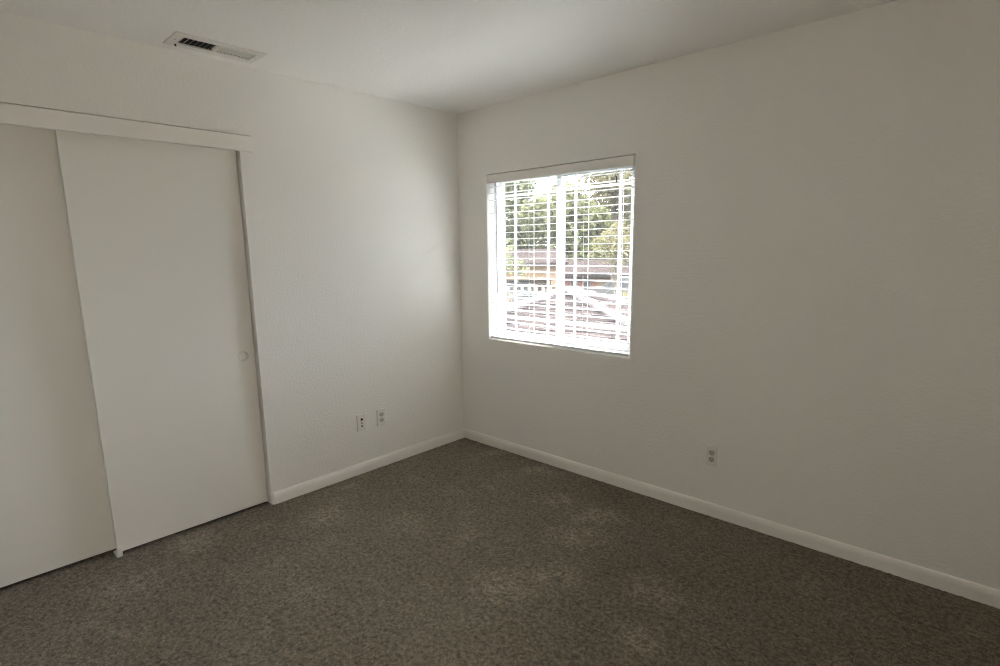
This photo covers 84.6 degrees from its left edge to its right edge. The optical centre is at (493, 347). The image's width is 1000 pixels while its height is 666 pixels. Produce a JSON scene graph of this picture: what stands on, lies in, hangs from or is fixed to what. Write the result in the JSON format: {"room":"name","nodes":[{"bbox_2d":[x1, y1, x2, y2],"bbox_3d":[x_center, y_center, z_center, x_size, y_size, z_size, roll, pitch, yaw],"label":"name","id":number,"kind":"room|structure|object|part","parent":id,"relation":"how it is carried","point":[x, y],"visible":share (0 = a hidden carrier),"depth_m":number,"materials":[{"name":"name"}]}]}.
{"room":"empty bedroom","nodes":[
{"label":"empty bedroom","id":0,"kind":"room"},
{"bbox_2d":[0,11,463,504],"bbox_3d":[-1.501,-0.240,2.971,0.120,2.460,3.520,9,14,42],"label":"wall","id":1,"kind":"structure","parent":0,"point":[349,198],"depth_m":3.35,"materials":[{"name":"white paint"}]},
{"bbox_2d":[0,124,115,587],"bbox_3d":[-2.172,0.071,2.363,0.036,2.014,0.796,9,14,42],"label":"door","id":2,"kind":"structure","parent":1,"relation":"in","point":[55,512],"depth_m":2.48,"materials":[{"name":"white paint"}]},
{"bbox_2d":[0,101,252,152],"bbox_3d":[-1.859,-0.977,2.359,0.022,0.086,1.638,9,14,42],"label":"trim","id":3,"kind":"structure","parent":1,"relation":"attached to","point":[11,113],"depth_m":2.50,"materials":[{"name":"white paint"}]},
{"bbox_2d":[54,130,267,550],"bbox_3d":[-1.636,-0.023,2.844,0.036,2.014,0.764,9,14,42],"label":"door","id":4,"kind":"structure","parent":1,"relation":"in","point":[156,228],"depth_m":2.79,"materials":[{"name":"white paint"}]},
{"bbox_3d":[-1.407,0.048,3.087,0.016,0.061,0.061,9,14,42],"label":"finger pull","id":5,"kind":"part","parent":4,"relation":"part of","materials":[{"name":"white plastic"}]},
{"bbox_2d":[356,413,365,430],"bbox_3d":[-0.879,0.500,3.662,0.018,0.114,0.070,9,14,42],"label":"jack plate","id":6,"kind":"object","parent":1,"relation":"attached to","point":[361,418],"visible":1,"depth_m":3.66,"materials":[{"name":"white plastic"}]},
{"bbox_2d":[273,428,463,504],"bbox_3d":[-0.769,0.790,3.832,0.013,0.074,1.573,9,14,42],"label":"baseboard","id":7,"kind":"structure","parent":1,"relation":"attached to","point":[285,494],"depth_m":3.70,"materials":[{"name":"white paint"}]},
{"bbox_2d":[376,408,385,425],"bbox_3d":[-0.773,0.478,3.777,0.013,0.114,0.070,9,14,42],"label":"wall outlet","id":8,"kind":"object","parent":1,"relation":"attached to","point":[381,419],"visible":1,"depth_m":3.77,"materials":[{"name":"white plastic"}]},
{"bbox_2d":[0,0,896,113],"bbox_3d":[-0.317,-1.384,1.723,4.640,0.200,3.670,9,14,42],"label":"ceiling","id":9,"kind":"structure","parent":0,"point":[451,56],"depth_m":2.47,"materials":[{"name":"white paint"}]},
{"bbox_2d":[163,31,266,63],"bbox_3d":[-1.324,-1.515,2.605,0.186,0.206,0.408,9,14,42],"label":"ceiling vent","id":10,"kind":"object","parent":9,"relation":"in","point":[216,47],"visible":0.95,"depth_m":2.62,"materials":[{"name":"white metal"}]},
{"bbox_2d":[0,438,999,665],"bbox_3d":[-0.312,1.143,2.187,4.460,0.062,3.400,9,14,42],"label":"floor","id":11,"kind":"structure","parent":0,"point":[464,551],"depth_m":2.41,"materials":[{"name":"carpet"}]},
{"bbox_2d":[113,548,122,557],"bbox_3d":[-1.881,1.020,2.751,0.073,0.035,0.026,9,14,42],"label":"guide","id":12,"kind":"object","parent":11,"relation":"on","point":[119,553],"visible":1,"depth_m":2.73,"materials":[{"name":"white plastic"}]},
{"bbox_2d":[456,0,999,589],"bbox_3d":[0.907,-0.319,3.218,4.640,2.460,0.150,9,14,42],"label":"wall","id":13,"kind":"structure","parent":0,"point":[815,293],"depth_m":2.61,"materials":[{"name":"white paint"}]},
{"bbox_2d":[494,166,634,352],"bbox_3d":[0.451,-0.587,3.643,1.160,1.171,0.070,9,14,42],"label":"window","id":14,"kind":"structure","parent":13,"relation":"in","point":[560,339],"depth_m":3.65,"materials":[{"name":"white plastic"}]},
{"bbox_2d":[504,177,556,335],"bbox_3d":[0.263,-0.620,3.839,0.508,1.065,0.006,9,14,42],"label":"grille","id":15,"kind":"object","parent":14,"relation":"attached to","point":[514,195],"depth_m":3.89,"materials":[{"name":"white plastic"}]},
{"bbox_3d":[0.264,-0.620,3.840,0.560,1.117,0.024,9,14,42],"label":"fixed sash","id":16,"kind":"part","parent":14,"relation":"part of","materials":[{"name":"white plastic"}]},
{"bbox_2d":[487,155,635,356],"bbox_3d":[0.398,-0.578,3.590,1.146,1.156,0.075,9,14,42],"label":"window blind","id":17,"kind":"object","parent":14,"relation":"attached to","point":[625,161],"visible":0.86,"depth_m":3.51,"materials":[{"name":"white paint"}]},
{"bbox_3d":[0.067,-0.615,3.912,0.004,1.101,0.056,9,14,42],"label":"ladder cord","id":18,"kind":"part","parent":17,"relation":"part of","materials":[{"name":"white fabric"}]},
{"bbox_3d":[0.409,-0.018,3.695,1.140,0.016,0.052,9,14,42],"label":"rail","id":19,"kind":"part","parent":17,"relation":"part of","materials":[{"name":"white plastic"}]},
{"bbox_3d":[0.577,-0.537,3.439,0.004,1.101,0.056,9,14,42],"label":"ladder cord","id":20,"kind":"part","parent":17,"relation":"part of","materials":[{"name":"white fabric"}]},
{"bbox_3d":[0.752,-0.510,3.277,0.004,1.101,0.056,9,14,42],"label":"ladder cord","id":21,"kind":"part","parent":17,"relation":"part of","materials":[{"name":"white fabric"}]},
{"bbox_3d":[0.634,-0.556,3.457,0.581,1.117,0.024,9,14,42],"label":"sliding sash","id":22,"kind":"part","parent":14,"relation":"part of","materials":[{"name":"white plastic"}]},
{"bbox_2d":[561,170,631,343],"bbox_3d":[0.633,-0.556,3.456,0.505,1.041,0.006,9,14,42],"label":"grille","id":23,"kind":"object","parent":14,"relation":"attached to","point":[621,183],"depth_m":3.47,"materials":[{"name":"white plastic"}]},
{"bbox_2d":[705,445,718,466],"bbox_3d":[1.195,0.594,3.006,0.070,0.114,0.013,9,14,42],"label":"wall outlet","id":24,"kind":"object","parent":13,"relation":"attached to","point":[712,452],"visible":1,"depth_m":3.00,"materials":[{"name":"white plastic"}]},
{"bbox_2d":[464,428,999,608],"bbox_3d":[1.116,0.888,3.138,3.720,0.074,0.013,9,14,42],"label":"baseboard","id":25,"kind":"structure","parent":13,"relation":"attached to","point":[970,590],"depth_m":2.83,"materials":[{"name":"white paint"}]},
{"label":"outside","id":26,"kind":"structure","parent":0,"visible":0},
{"bbox_3d":[26.660,-5.610,54.612,150.000,0.200,109.550,9,14,42],"label":"ground","id":27,"kind":"structure","parent":26,"visible":0},
{"bbox_2d":[505,238,531,305],"bbox_3d":[0.599,-2.351,23.900,2.034,5.023,1.993,9,14,42],"label":"tree","id":28,"kind":"object","parent":27,"relation":"on","point":[508,300],"visible":0.29,"depth_m":23.65,"materials":[{"name":"green plant"}]},
{"bbox_2d":[505,179,542,248],"bbox_3d":[1.472,-19.064,80.368,14.090,18.000,12.380,6,12,35],"label":"broadleaf tree","id":29,"kind":"object","parent":27,"relation":"on","point":[525,243],"visible":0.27,"depth_m":76.26,"materials":[{"name":"green plant"}]},
{"bbox_2d":[506,249,567,302],"bbox_3d":[-1.386,-4.631,38.533,12.500,4.370,10.500,0,10,4],"label":"apartment building","id":30,"kind":"structure","parent":27,"relation":"on","point":[521,253],"depth_m":33.81,"materials":[{"name":"beige paint"}]},
{"bbox_3d":[1.672,-3.930,35.149,1.340,0.680,0.035,0,10,4],"label":"pane","id":31,"kind":"part","parent":30,"relation":"part of","materials":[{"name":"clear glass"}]},
{"bbox_3d":[-1.768,-3.541,34.056,11.200,0.500,0.070,0,10,4],"label":"railing","id":32,"kind":"part","parent":30,"relation":"part of","materials":[{"name":"white"}]},
{"bbox_2d":[516,179,614,259],"bbox_3d":[8.883,-13.433,64.073,11.934,12.451,9.846,2,10,13],"label":"broadleaf tree","id":33,"kind":"object","parent":27,"relation":"on","point":[542,237],"visible":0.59,"depth_m":61.88,"materials":[{"name":"green plant"}]},
{"bbox_2d":[506,287,627,343],"bbox_3d":[1.880,0.170,14.151,8.916,3.459,8.916,3,11,19],"label":"neighbor house","id":34,"kind":"structure","parent":27,"relation":"on","point":[601,299],"depth_m":12.68,"materials":[{"name":"tile"}]},
{"bbox_2d":[565,259,629,290],"bbox_3d":[14.246,-7.009,53.788,15.400,3.200,9.880,1,10,12],"label":"house","id":35,"kind":"structure","parent":27,"relation":"on","point":[580,264],"depth_m":51.15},
{"bbox_3d":[8.667,-5.875,51.045,0.560,0.960,0.030,1,10,12],"label":"pane","id":36,"kind":"part","parent":35,"relation":"part of","materials":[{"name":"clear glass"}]},
{"bbox_3d":[10.681,-5.637,50.688,2.400,1.500,0.070,1,10,12],"label":"garage door","id":37,"kind":"part","parent":35,"relation":"part of","materials":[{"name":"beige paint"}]},
{"bbox_2d":[577,169,631,257],"bbox_3d":[17.642,-20.053,80.375,11.599,19.481,13.673,1,10,9],"label":"broadleaf tree","id":38,"kind":"object","parent":27,"relation":"on","point":[607,193],"visible":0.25,"depth_m":77.12,"materials":[{"name":"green plant"}]},
{"bbox_2d":[588,221,629,295],"bbox_3d":[8.550,-5.518,37.510,3.506,6.184,4.033,-4,11,-15],"label":"street tree","id":39,"kind":"object","parent":27,"relation":"on","point":[625,248],"visible":0.7,"depth_m":37.03,"materials":[{"name":"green plant"}]},
{"bbox_2d":[611,290,628,298],"bbox_3d":[6.818,-1.550,26.533,3.286,2.361,2.599,9,14,42],"label":"shrub","id":40,"kind":"object","parent":27,"relation":"on","point":[624,294],"visible":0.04,"depth_m":26.36,"materials":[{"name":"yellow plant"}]},
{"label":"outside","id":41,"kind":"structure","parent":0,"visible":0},
{"bbox_3d":[21.821,-2.150,35.150,130.000,0.020,7.000,9,14,42],"label":"road","id":42,"kind":"object","parent":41,"visible":0},
{"bbox_2d":[592,276,628,296],"bbox_3d":[10.503,-4.800,45.172,4.618,1.970,1.940,2,11,15],"label":"van","id":43,"kind":"object","parent":42,"relation":"on","point":[624,285],"visible":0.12,"depth_m":44.44,"materials":[{"name":"silver metal"}]}
]}

